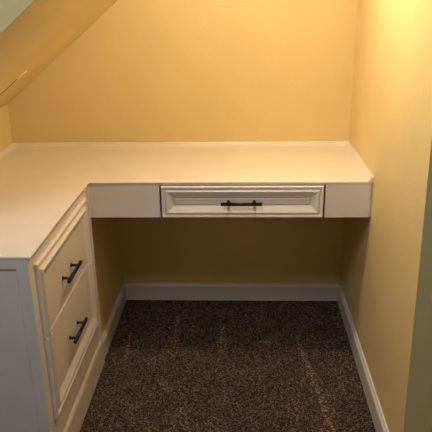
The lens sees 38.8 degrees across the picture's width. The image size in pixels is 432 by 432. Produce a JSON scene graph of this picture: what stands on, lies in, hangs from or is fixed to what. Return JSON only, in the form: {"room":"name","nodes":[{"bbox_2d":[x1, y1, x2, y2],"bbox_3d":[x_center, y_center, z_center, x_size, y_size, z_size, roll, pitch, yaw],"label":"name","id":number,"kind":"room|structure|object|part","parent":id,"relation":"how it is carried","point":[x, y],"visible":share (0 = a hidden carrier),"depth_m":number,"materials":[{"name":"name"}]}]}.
{"room":"home office","nodes":[
{"label":"home office","id":0,"kind":"room"},
{"bbox_2d":[0,105,11,150],"bbox_3d":[-0.982,0.145,2.340,0.120,0.947,1.061,0,21,3],"label":"wall","id":1,"kind":"structure","parent":0,"point":[5,130],"depth_m":2.64,"materials":[{"name":"beige paint"}]},
{"bbox_2d":[0,0,117,107],"bbox_3d":[-0.297,-0.835,1.942,1.685,1.471,1.061,0,21,3],"label":"ceiling","id":2,"kind":"structure","parent":0,"point":[55,25],"depth_m":2.02,"materials":[{"name":"beige paint"}]},
{"bbox_2d":[91,217,122,333],"bbox_3d":[-0.685,0.153,2.609,0.449,0.735,0.539,0,21,3],"label":"wall","id":3,"kind":"structure","parent":0,"point":[105,230],"depth_m":2.60,"materials":[{"name":"beige paint"}]},
{"bbox_2d":[102,283,126,358],"bbox_3d":[-0.450,0.456,2.713,0.012,0.088,0.539,0,21,3],"label":"baseboard","id":4,"kind":"structure","parent":3,"relation":"attached to","point":[112,323],"depth_m":2.69,"materials":[{"name":"beige paint"}]},
{"bbox_2d":[7,0,357,282],"bbox_3d":[-0.168,-0.743,2.602,1.725,2.400,0.120,0,21,3],"label":"wall","id":5,"kind":"structure","parent":0,"point":[145,70],"depth_m":2.63,"materials":[{"name":"beige paint"}]},
{"bbox_2d":[123,282,339,300],"bbox_3d":[0.072,0.363,2.936,1.036,0.088,0.013,0,21,3],"label":"baseboard","id":6,"kind":"structure","parent":5,"relation":"attached to","point":[134,291],"depth_m":2.93,"materials":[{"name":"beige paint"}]},
{"bbox_2d":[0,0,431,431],"bbox_3d":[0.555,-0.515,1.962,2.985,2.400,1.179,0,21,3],"label":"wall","id":7,"kind":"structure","parent":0,"point":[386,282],"depth_m":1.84,"materials":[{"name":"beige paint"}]},
{"bbox_2d":[337,284,388,431],"bbox_3d":[0.560,0.565,2.377,0.013,0.088,1.161,0,21,3],"label":"baseboard","id":8,"kind":"structure","parent":7,"relation":"attached to","point":[375,409],"depth_m":2.32,"materials":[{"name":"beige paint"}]},
{"bbox_2d":[79,300,375,431],"bbox_3d":[-0.168,1.130,1.035,4.350,0.008,4.148,0,21,3],"label":"floor","id":9,"kind":"structure","parent":0,"point":[170,365],"depth_m":2.41,"materials":[{"name":"brown carpet"}]},
{"bbox_2d":[0,185,104,431],"bbox_3d":[-0.687,0.352,2.050,0.494,0.755,0.648,0,21,3],"label":"base cabinet","id":10,"kind":"object","parent":9,"relation":"on","point":[52,360],"visible":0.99,"depth_m":1.81,"materials":[{"name":"white paint"}]},
{"bbox_3d":[-0.718,0.464,1.753,0.459,0.755,0.011,0,21,3],"label":"panel","id":11,"kind":"part","parent":10,"relation":"part of","materials":[{"name":"white paint"}]},
{"bbox_3d":[-0.472,0.142,1.959,0.013,0.232,0.560,0,21,3],"label":"drawer","id":12,"kind":"part","parent":10,"relation":"part of","materials":[{"name":"white paint"}]},
{"bbox_3d":[-0.468,0.382,2.050,0.014,0.275,0.560,0,21,3],"label":"drawer","id":13,"kind":"part","parent":10,"relation":"part of","materials":[{"name":"white paint"}]},
{"bbox_3d":[-0.450,0.177,1.957,0.012,0.012,0.150,0,21,3],"label":"bar handle","id":14,"kind":"part","parent":10,"relation":"part of","materials":[{"name":"black metal"}]},
{"bbox_3d":[-0.447,0.378,2.029,0.012,0.012,0.150,0,21,3],"label":"bar handle","id":15,"kind":"part","parent":10,"relation":"part of","materials":[{"name":"black metal"}]},
{"bbox_2d":[0,141,373,258],"bbox_3d":[-0.186,-0.046,2.166,1.485,0.152,1.187,0,21,3],"label":"countertop","id":16,"kind":"structure","parent":10,"relation":"on","point":[40,182],"depth_m":2.23,"materials":[{"name":"white wood"}]},
{"bbox_3d":[-0.920,-0.117,2.196,0.018,0.017,1.141,0,21,3],"label":"splash moulding","id":17,"kind":"part","parent":16,"relation":"part of","materials":[{"name":"white wood"}]},
{"bbox_3d":[-0.164,-0.315,2.689,1.485,0.017,0.018,0,21,3],"label":"splash moulding","id":18,"kind":"part","parent":16,"relation":"part of","materials":[{"name":"white wood"}]},
{"bbox_3d":[0.050,-0.132,2.417,1.036,0.130,0.500,0,21,3],"label":"desk apron","id":19,"kind":"part","parent":16,"relation":"part of","materials":[{"name":"white wood"}]},
{"bbox_3d":[0.091,-0.042,2.189,0.148,0.012,0.012,0,21,3],"label":"bar handle","id":20,"kind":"part","parent":16,"relation":"part of","materials":[{"name":"black metal"}]},
{"bbox_3d":[0.093,-0.117,2.197,0.596,0.005,0.020,0,21,3],"label":"rail","id":21,"kind":"part","parent":16,"relation":"part of","materials":[{"name":"white paint"}]},
{"bbox_3d":[0.094,-0.055,2.220,0.585,0.121,0.034,0,21,3],"label":"drawer","id":22,"kind":"part","parent":16,"relation":"part of","materials":[{"name":"white paint"}]},
{"bbox_3d":[0.559,-0.223,2.413,0.018,0.017,0.539,0,21,3],"label":"splash moulding","id":23,"kind":"part","parent":16,"relation":"part of","materials":[{"name":"white wood"}]}
]}

